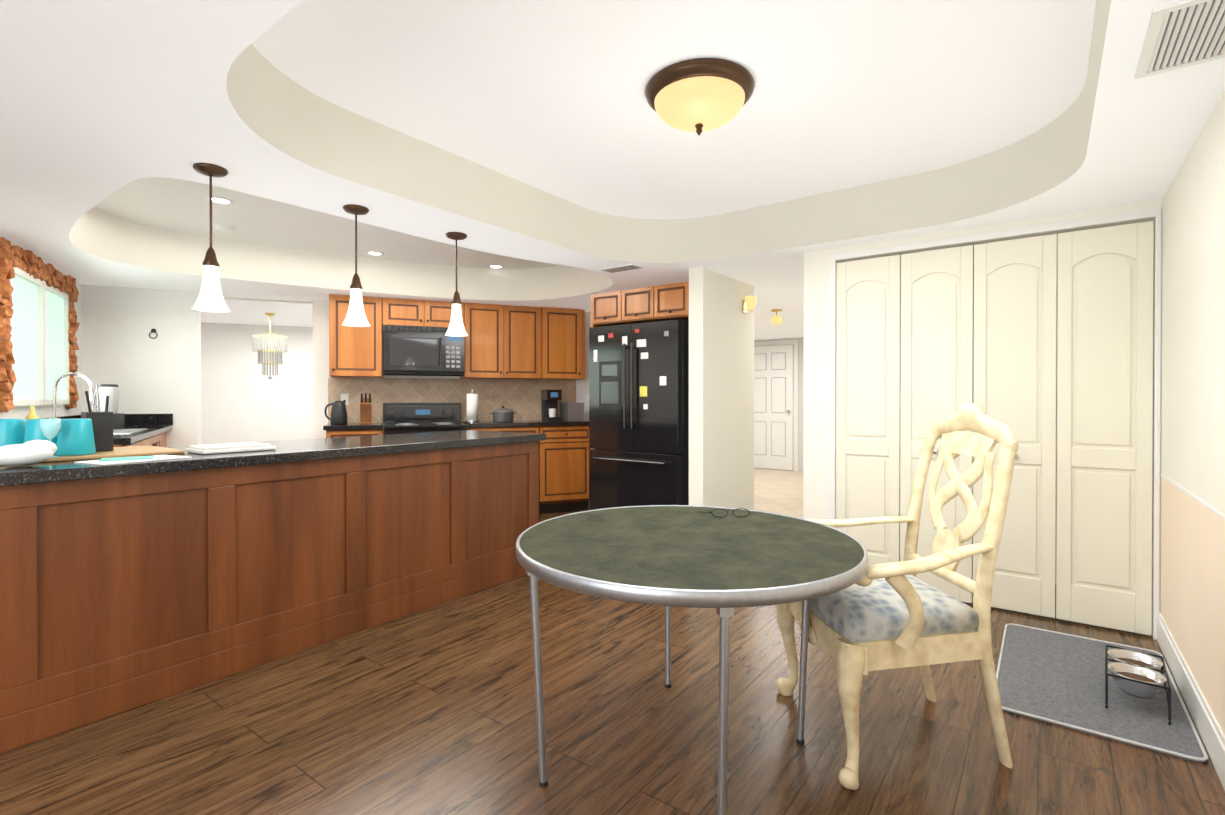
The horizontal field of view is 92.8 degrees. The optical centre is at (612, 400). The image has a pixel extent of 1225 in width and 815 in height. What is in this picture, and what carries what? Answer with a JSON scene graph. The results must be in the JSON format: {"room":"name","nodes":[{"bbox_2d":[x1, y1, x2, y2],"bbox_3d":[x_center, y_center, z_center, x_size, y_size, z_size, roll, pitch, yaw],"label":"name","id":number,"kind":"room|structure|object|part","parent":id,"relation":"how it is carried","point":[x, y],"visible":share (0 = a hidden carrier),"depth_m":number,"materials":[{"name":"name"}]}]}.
{"room":"kitchen","nodes":[
{"label":"kitchen","id":0,"kind":"room"},
{"bbox_2d":[0,234,81,419],"bbox_3d":[-3.835,-0.099,3.718,0.120,2.500,3.020,0,0,-31],"label":"wall","id":1,"kind":"structure","parent":0,"point":[23,412],"depth_m":4.56,"materials":[{"name":"white paint"}]},
{"bbox_2d":[0,237,79,412],"bbox_3d":[-3.903,-0.453,4.001,0.083,1.045,1.529,0,0,-31],"label":"window","id":2,"kind":"structure","parent":1,"relation":"in","point":[25,350],"depth_m":3.89,"materials":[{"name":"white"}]},
{"bbox_3d":[-3.903,-0.453,4.001,0.082,1.045,1.529,0,0,-31],"label":"rustic window frame","id":3,"kind":"part","parent":2,"relation":"part of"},
{"bbox_2d":[201,322,312,444],"bbox_3d":[-4.557,-0.121,7.781,3.400,2.500,0.100,0,0,-22],"label":"wall","id":4,"kind":"structure","parent":0,"point":[243,399],"depth_m":7.66,"materials":[{"name":"white paint"}]},
{"bbox_2d":[81,284,576,446],"bbox_3d":[-2.474,-0.110,5.837,4.420,2.500,0.120,0,0,-22],"label":"wall","id":5,"kind":"structure","parent":0,"point":[136,363],"depth_m":5.15,"materials":[{"name":"white paint"}]},
{"bbox_2d":[328,377,575,422],"bbox_3d":[-1.584,-0.010,6.132,2.530,0.444,0.010,0,0,-22],"label":"tile backsplash","id":6,"kind":"structure","parent":5,"relation":"attached to","point":[521,399],"depth_m":6.09,"materials":[{"name":"beige tile"}]},
{"bbox_2d":[341,394,348,404],"bbox_3d":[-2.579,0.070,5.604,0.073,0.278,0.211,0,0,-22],"label":"outlet","id":7,"kind":"object","parent":6,"relation":"attached to","point":[344,397],"visible":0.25,"depth_m":5.70,"materials":[{"name":"white plastic"}]},
{"bbox_2d":[329,294,584,379],"bbox_3d":[-1.498,-0.609,5.958,2.500,0.755,0.381,0,0,-22],"label":"upper cabinet","id":8,"kind":"object","parent":5,"relation":"attached to","point":[521,342],"visible":0.98,"depth_m":5.91,"materials":[{"name":"brown wood"}]},
{"bbox_2d":[382,325,463,375],"bbox_3d":[-1.869,-0.485,5.771,0.750,0.460,0.444,0,0,-22],"label":"over-the-range microwave","id":9,"kind":"object","parent":8,"relation":"attached to","point":[419,351],"visible":0.92,"depth_m":5.60,"materials":[{"name":"black"}]},
{"bbox_2d":[577,312,590,420],"bbox_3d":[-0.006,-0.113,6.384,1.122,2.500,0.100,0,0,37],"label":"wall","id":10,"kind":"structure","parent":0,"point":[583,391],"depth_m":6.54,"materials":[{"name":"white paint"}]},
{"bbox_2d":[0,509,1224,814],"bbox_3d":[-2.411,1.203,3.346,9.800,0.100,8.600,0,0,37],"label":"floor","id":11,"kind":"structure","parent":0,"point":[428,711],"depth_m":2.00,"materials":[{"name":"brown wood"}]},
{"bbox_2d":[113,432,165,446],"bbox_3d":[-3.720,0.706,4.271,0.631,0.885,1.945,0,0,-31],"label":"base cabinet","id":12,"kind":"object","parent":11,"relation":"on","point":[158,440],"visible":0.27,"depth_m":4.34,"materials":[{"name":"brown wood"}]},
{"bbox_2d":[39,415,171,444],"bbox_3d":[-3.720,0.190,4.258,0.620,0.143,1.966,0,0,-31],"label":"countertop","id":13,"kind":"structure","parent":12,"relation":"on","point":[134,437],"depth_m":4.16,"materials":[{"name":"stone"}]},
{"bbox_2d":[26,406,38,419],"bbox_3d":[-3.633,0.130,3.653,0.060,0.190,0.060,0,0,-31],"label":"dish soap","id":14,"kind":"object","parent":13,"relation":"on","point":[31,415],"visible":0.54,"depth_m":3.64,"materials":[{"name":"yellow plastic"}]},
{"bbox_2d":[49,372,147,433],"bbox_3d":[-3.688,0.010,4.167,0.487,0.424,0.720,0,0,-31],"label":"sink faucet","id":15,"kind":"object","parent":13,"relation":"on","point":[91,387],"visible":0.62,"depth_m":4.08,"materials":[{"name":"silver metal"}]},
{"bbox_2d":[99,384,123,428],"bbox_3d":[-3.963,0.045,4.597,0.160,0.350,0.140,0,0,-31],"label":"blender","id":16,"kind":"object","parent":13,"relation":"on","point":[112,391],"visible":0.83,"depth_m":4.56,"materials":[{"name":"black"}]},
{"bbox_2d":[124,414,172,425],"bbox_3d":[-4.181,0.166,5.060,0.610,0.104,0.019,0,0,-22],"label":"backsplash","id":17,"kind":"structure","parent":13,"relation":"on","point":[147,419],"depth_m":5.10,"materials":[{"name":"stone"}]},
{"bbox_2d":[0,442,539,753],"bbox_3d":[-1.550,0.712,3.150,0.734,0.882,2.568,0,0,37],"label":"kitchen island","id":18,"kind":"object","parent":11,"relation":"on","point":[125,587],"depth_m":2.44,"materials":[{"name":"brown wood"}]},
{"bbox_2d":[0,430,545,485],"bbox_3d":[-1.549,0.251,3.147,0.794,0.042,2.620,0,0,37],"label":"island countertop","id":19,"kind":"structure","parent":18,"relation":"on","point":[304,450],"depth_m":2.62,"materials":[{"name":"black stone"}]},
{"bbox_2d":[0,440,56,465],"bbox_3d":[-2.120,0.188,2.097,0.146,0.091,0.194,0,0,37],"label":"folded towel","id":20,"kind":"object","parent":19,"relation":"on","point":[31,452],"visible":0.98,"depth_m":2.07,"materials":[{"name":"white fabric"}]},
{"bbox_2d":[44,445,184,461],"bbox_3d":[-2.258,0.226,2.460,0.460,0.012,0.630,0,0,37],"label":"serving board","id":21,"kind":"object","parent":19,"relation":"on","point":[131,451],"visible":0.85,"depth_m":2.48,"materials":[{"name":"brown wood"}]},
{"bbox_2d":[0,419,25,446],"bbox_3d":[-2.469,0.147,2.386,0.124,0.145,0.124,0,0,37],"label":"tumbler","id":22,"kind":"object","parent":21,"relation":"on","point":[12,431],"visible":0.54,"depth_m":2.36,"materials":[{"name":"teal plastic"}]},
{"bbox_2d":[23,419,56,454],"bbox_3d":[-2.330,0.146,2.388,0.124,0.145,0.124,0,0,37],"label":"tumbler","id":23,"kind":"object","parent":21,"relation":"on","point":[33,431],"visible":0.25,"depth_m":2.34,"materials":[{"name":"teal plastic"}]},
{"bbox_2d":[39,418,60,457],"bbox_3d":[-2.183,0.145,2.266,0.064,0.150,0.064,0,0,37],"label":"stemmed glass","id":24,"kind":"object","parent":21,"relation":"on","point":[50,429],"visible":0.79,"depth_m":2.25,"materials":[{"name":"teal"}]},
{"bbox_2d":[55,419,95,455],"bbox_3d":[-2.198,0.146,2.389,0.124,0.145,0.124,0,0,37],"label":"tumbler","id":25,"kind":"object","parent":21,"relation":"on","point":[75,436],"visible":0.92,"depth_m":2.35,"materials":[{"name":"teal plastic"}]},
{"bbox_2d":[81,384,113,451],"bbox_3d":[-2.245,0.073,2.543,0.090,0.290,0.090,0,0,37],"label":"utensil caddy","id":26,"kind":"object","parent":21,"relation":"on","point":[102,423],"visible":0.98,"depth_m":2.53,"materials":[{"name":"black plastic"}]},
{"bbox_2d":[74,455,191,464],"bbox_3d":[-1.875,0.228,2.292,0.206,0.010,0.300,0,0,25],"label":"papers","id":27,"kind":"object","parent":19,"relation":"on","point":[114,460],"visible":1,"depth_m":2.26,"materials":[{"name":"white paper"}]},
{"bbox_2d":[186,442,275,453],"bbox_3d":[-1.751,0.215,2.687,0.200,0.030,0.300,0,0,37],"label":"folded towel","id":28,"kind":"object","parent":19,"relation":"on","point":[227,448],"visible":0.98,"depth_m":2.62,"materials":[{"name":"white fabric"}]},
{"bbox_2d":[326,429,382,437],"bbox_3d":[-2.407,0.699,5.474,0.465,0.884,0.601,0,0,-22],"label":"base cabinet","id":29,"kind":"object","parent":11,"relation":"on","point":[367,432],"depth_m":5.19,"materials":[{"name":"brown wood"}]},
{"bbox_2d":[383,403,469,434],"bbox_3d":[-1.811,0.581,5.648,0.758,1.120,0.715,0,0,-22],"label":"range","id":30,"kind":"object","parent":11,"relation":"on","point":[403,418],"visible":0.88,"depth_m":5.83,"materials":[{"name":"black metal"}]},
{"bbox_2d":[469,426,533,432],"bbox_3d":[-1.136,0.696,5.995,0.741,0.884,0.601,0,0,-22],"label":"base cabinet","id":31,"kind":"object","parent":11,"relation":"on","point":[524,429],"depth_m":5.72,"materials":[{"name":"brown wood"}]},
{"bbox_2d":[534,425,590,512],"bbox_3d":[-0.612,0.695,6.210,0.616,0.884,0.601,0,0,-22],"label":"base cabinet","id":32,"kind":"object","parent":11,"relation":"on","point":[564,468],"depth_m":5.95,"materials":[{"name":"brown wood"}]},
{"bbox_2d":[323,420,588,429],"bbox_3d":[-1.466,0.234,5.846,2.530,0.038,0.620,0,0,-22],"label":"countertop","id":33,"kind":"structure","parent":32,"relation":"on","point":[379,425],"depth_m":5.69,"materials":[{"name":"stone"}]},
{"bbox_2d":[324,400,347,423],"bbox_3d":[-2.562,0.106,5.412,0.197,0.220,0.150,0,0,-22],"label":"kettle","id":34,"kind":"object","parent":33,"relation":"on","point":[339,413],"visible":1,"depth_m":5.37,"materials":[{"name":"black metal"}]},
{"bbox_2d":[360,393,371,423],"bbox_3d":[-2.344,0.072,5.549,0.100,0.284,0.214,0,0,-22],"label":"knife block","id":35,"kind":"object","parent":33,"relation":"on","point":[365,410],"visible":1,"depth_m":5.49,"materials":[{"name":"brown wood"}]},
{"bbox_2d":[465,389,478,421],"bbox_3d":[-1.433,0.044,5.962,0.140,0.337,0.140,0,0,-22],"label":"paper towel","id":36,"kind":"object","parent":33,"relation":"on","point":[472,407],"visible":1,"depth_m":5.92,"materials":[{"name":"white paper"}]},
{"bbox_2d":[490,406,515,421],"bbox_3d":[-1.125,0.131,6.002,0.260,0.164,0.216,0,0,-22],"label":"stock pot","id":37,"kind":"object","parent":33,"relation":"on","point":[502,414],"visible":1,"depth_m":5.92,"materials":[{"name":"grey metal"}]},
{"bbox_2d":[541,390,561,420],"bbox_3d":[-0.653,0.047,6.221,0.160,0.330,0.233,0,0,-22],"label":"coffee maker","id":38,"kind":"object","parent":33,"relation":"on","point":[550,398],"visible":1,"depth_m":6.16,"materials":[{"name":"black plastic"}]},
{"bbox_2d":[560,402,583,420],"bbox_3d":[-0.442,0.115,6.314,0.180,0.192,0.300,0,0,-22],"label":"toaster","id":39,"kind":"object","parent":33,"relation":"on","point":[571,411],"visible":0.96,"depth_m":6.19,"materials":[{"name":"grey metal"}]},
{"bbox_2d":[589,320,688,509],"bbox_3d":[0.374,0.262,4.962,0.860,1.765,0.871,0,0,37],"label":"refrigerator","id":40,"kind":"object","parent":11,"relation":"on","point":[639,411],"visible":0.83,"depth_m":4.60,"materials":[{"name":"black metal"}]},
{"bbox_2d":[591,281,688,448],"bbox_3d":[0.425,0.119,4.992,0.975,2.050,0.851,0,0,37],"label":"tall cabinet","id":41,"kind":"object","parent":11,"relation":"on","point":[683,317],"depth_m":4.65,"materials":[{"name":"brown wood"}]},
{"bbox_3d":[0.196,-0.777,4.663,0.937,0.245,0.056,0,0,37],"label":"fridge surround doors","id":42,"kind":"part","parent":41,"relation":"part of","materials":[{"name":"brown wood"}]},
{"bbox_2d":[516,505,868,814],"bbox_3d":[0.237,0.799,1.894,1.088,0.724,1.088,0,0,37],"label":"round table","id":43,"kind":"object","parent":11,"relation":"on","point":[669,556],"visible":1,"depth_m":1.67,"materials":[{"name":"green stone"}]},
{"bbox_2d":[699,508,751,516],"bbox_3d":[0.442,0.420,2.238,0.209,0.034,0.093,0,0,-1],"label":"eyeglasses","id":44,"kind":"object","parent":43,"relation":"on","point":[727,512],"visible":1,"depth_m":2.19,"materials":[{"name":"black"}]},
{"bbox_2d":[776,403,1018,789],"bbox_3d":[0.973,0.585,2.048,0.620,1.159,0.716,0,0,-3],"label":"armchair","id":45,"kind":"object","parent":11,"relation":"on","point":[889,615],"visible":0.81,"depth_m":1.84,"materials":[{"name":"paint"}]},
{"bbox_2d":[996,623,1207,762],"bbox_3d":[1.963,1.151,2.430,0.590,0.014,1.010,0,0,37],"label":"rug","id":46,"kind":"object","parent":11,"relation":"on","point":[1052,677],"visible":0.83,"depth_m":2.27,"materials":[{"name":"fabric"}]},
{"bbox_2d":[1105,645,1170,724],"bbox_3d":[2.018,1.081,2.252,0.178,0.128,0.380,0,0,40],"label":"stand","id":47,"kind":"object","parent":46,"relation":"on","point":[1136,674],"visible":1,"depth_m":2.21,"materials":[{"name":"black metal"}]},
{"bbox_2d":[0,0,1224,339],"bbox_3d":[-0.958,-1.143,5.368,10.100,0.310,13.600,0,0,37],"label":"ceiling","id":48,"kind":"structure","parent":0,"point":[542,152],"depth_m":2.57,"materials":[{"name":"white paint"}]},
{"bbox_2d":[192,163,229,311],"bbox_3d":[-1.681,-0.676,2.442,0.134,0.592,0.134,0,0,37],"label":"pendant light","id":49,"kind":"object","parent":48,"relation":"hanging from","point":[210,298],"visible":1,"depth_m":2.42,"materials":[{"name":"white glass"}]},
{"bbox_2d":[206,196,233,204],"bbox_3d":[-2.523,-1.286,3.753,0.150,0.005,0.150,0,0,37],"label":"recessed light","id":50,"kind":"object","parent":48,"relation":"in","point":[221,200],"visible":0.9,"depth_m":3.76,"materials":[{"name":"white"}]},
{"bbox_2d":[214,224,233,231],"bbox_3d":[-2.886,-1.277,4.336,0.124,0.030,0.124,0,0,37],"label":"smoke detector","id":51,"kind":"object","parent":48,"relation":"attached to","point":[222,228],"visible":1,"depth_m":4.30,"materials":[{"name":"white plastic"}]},
{"bbox_2d":[252,313,287,378],"bbox_3d":[-3.897,-0.620,6.644,0.352,0.750,0.352,0,0,37],"label":"chandelier","id":52,"kind":"object","parent":48,"relation":"hanging from","point":[265,354],"visible":1,"depth_m":6.58,"materials":[{"name":"glass"}]},
{"bbox_2d":[342,204,369,326],"bbox_3d":[-1.298,-0.679,2.956,0.134,0.592,0.134,0,0,37],"label":"pendant light","id":53,"kind":"object","parent":48,"relation":"hanging from","point":[355,316],"visible":1,"depth_m":2.93,"materials":[{"name":"white glass"}]},
{"bbox_2d":[366,251,383,255],"bbox_3d":[-2.087,-1.293,5.124,0.150,0.005,0.150,0,0,37],"label":"recessed light","id":54,"kind":"object","parent":48,"relation":"in","point":[374,253],"visible":0.98,"depth_m":5.13,"materials":[{"name":"white"}]},
{"bbox_2d":[445,232,467,335],"bbox_3d":[-0.918,-0.681,3.433,0.134,0.592,0.134,0,0,37],"label":"pendant light","id":55,"kind":"object","parent":48,"relation":"hanging from","point":[456,327],"visible":1,"depth_m":3.41,"materials":[{"name":"white glass"}]},
{"bbox_2d":[488,265,503,268],"bbox_3d":[-1.126,-1.296,5.643,0.150,0.005,0.150,0,0,37],"label":"recessed light","id":56,"kind":"object","parent":48,"relation":"in","point":[495,266],"visible":0.98,"depth_m":5.64,"materials":[{"name":"white"}]},
{"bbox_2d":[600,264,643,272],"bbox_3d":[0.068,-0.977,4.318,0.300,0.008,0.140,0,0,37],"label":"ceiling vent","id":57,"kind":"object","parent":48,"relation":"in","point":[621,268],"visible":0.96,"depth_m":4.30,"materials":[{"name":"white metal"}]},
{"bbox_2d":[645,58,754,134],"bbox_3d":[0.355,-1.185,2.394,0.444,0.195,0.444,0,0,37],"label":"flush ceiling light","id":58,"kind":"object","parent":48,"relation":"attached to","point":[698,96],"visible":1,"depth_m":2.27,"materials":[{"name":"beige glass"}]},
{"bbox_2d":[770,309,782,324],"bbox_3d":[1.796,-0.913,6.386,0.130,0.160,0.130,0,0,37],"label":"hall ceiling light","id":59,"kind":"object","parent":48,"relation":"attached to","point":[776,319],"visible":1,"depth_m":6.34,"materials":[{"name":"yellow glass"}]},
{"bbox_2d":[1134,0,1224,79],"bbox_3d":[1.532,-0.962,1.531,0.210,0.009,0.380,0,0,37],"label":"ceiling vent","id":60,"kind":"object","parent":48,"relation":"in","point":[1183,34],"visible":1,"depth_m":1.54,"materials":[{"name":"white metal"}]},
{"bbox_2d":[689,267,753,509],"bbox_3d":[0.570,-0.107,5.189,1.230,2.500,1.330,0,0,37],"label":"wall","id":61,"kind":"structure","parent":0,"point":[721,398],"depth_m":4.52,"materials":[{"name":"beige paint"}]},
{"bbox_2d":[742,296,756,312],"bbox_3d":[1.140,-0.797,4.830,0.109,0.125,0.100,0,0,37],"label":"sconce","id":62,"kind":"object","parent":61,"relation":"attached to","point":[748,303],"visible":0.98,"depth_m":4.80,"materials":[{"name":"yellow glass"}]},
{"bbox_2d":[754,468,802,518],"bbox_3d":[0.513,1.172,9.111,7.600,0.100,5.660,0,0,37],"label":"floor","id":63,"kind":"structure","parent":0,"point":[777,491],"depth_m":7.28,"materials":[{"name":"beige tile"}]},
{"bbox_2d":[754,337,803,470],"bbox_3d":[1.557,-0.135,10.421,7.700,2.500,0.100,0,0,37],"label":"wall","id":64,"kind":"structure","parent":0,"point":[800,392],"depth_m":9.29,"materials":[{"name":"white paint"}]},
{"bbox_2d":[754,344,793,469],"bbox_3d":[2.555,0.105,9.552,0.790,2.015,0.100,0,0,37],"label":"hall door","id":65,"kind":"structure","parent":64,"relation":"in","point":[773,406],"depth_m":9.51,"materials":[{"name":"white wood"}]},
{"bbox_2d":[754,339,797,470],"bbox_3d":[2.581,0.070,9.587,0.940,2.100,0.014,0,0,37],"label":"door frame","id":66,"kind":"structure","parent":64,"relation":"attached to","point":[795,417],"depth_m":9.33,"materials":[{"name":"white wood"}]},
{"bbox_2d":[803,198,1161,636],"bbox_3d":[2.023,-0.097,3.340,1.830,2.500,0.100,0,0,37],"label":"wall","id":67,"kind":"structure","parent":0,"point":[816,396],"depth_m":3.49,"materials":[{"name":"white paint"}]},
{"bbox_2d":[836,255,900,565],"bbox_3d":[1.589,0.131,3.632,0.370,2.017,0.045,0,0,37],"label":"closet door","id":68,"kind":"structure","parent":67,"relation":"in","point":[868,338],"depth_m":3.60,"materials":[{"name":"beige wood"}]},
{"bbox_2d":[900,245,973,602],"bbox_3d":[1.889,0.132,3.409,0.370,2.017,0.045,0,0,37],"label":"closet door","id":69,"kind":"structure","parent":67,"relation":"in","point":[937,314],"depth_m":3.40,"materials":[{"name":"white wood"}]},
{"bbox_2d":[828,207,1160,639],"bbox_3d":[2.013,0.111,3.278,1.560,2.085,0.012,0,0,37],"label":"trim","id":70,"kind":"structure","parent":67,"relation":"attached to","point":[1121,217],"depth_m":3.05,"materials":[{"name":"white wood"}]},
{"bbox_2d":[973,234,1056,617],"bbox_3d":[2.189,0.133,3.186,0.370,2.017,0.045,0,0,37],"label":"closet door","id":71,"kind":"structure","parent":67,"relation":"in","point":[1015,310],"depth_m":3.14,"materials":[{"name":"white wood"}]},
{"bbox_2d":[1056,221,1153,634],"bbox_3d":[2.489,0.135,2.962,0.370,2.017,0.045,0,0,37],"label":"closet door","id":72,"kind":"structure","parent":67,"relation":"in","point":[1104,421],"depth_m":2.94,"materials":[{"name":"white wood"}]},
{"bbox_2d":[1160,91,1224,734],"bbox_3d":[0.654,-0.080,0.057,0.100,2.500,7.000,0,0,37],"label":"wall","id":73,"kind":"structure","parent":0,"point":[1192,597],"depth_m":2.15,"materials":[{"name":"beige paint"}]},
{"bbox_2d":[1157,613,1224,789],"bbox_3d":[0.575,1.103,0.052,0.014,0.135,6.888,0,0,37],"label":"baseboard","id":74,"kind":"structure","parent":73,"relation":"attached to","point":[1210,731],"depth_m":2.09,"materials":[{"name":"white wood"}]},
{"bbox_2d":[1160,473,1224,520],"bbox_3d":[0.583,0.370,0.050,0.004,0.012,6.900,0,0,37],"label":"trim","id":75,"kind":"structure","parent":73,"relation":"attached to","point":[1211,509],"depth_m":2.14,"materials":[{"name":"white wood"}]}
]}

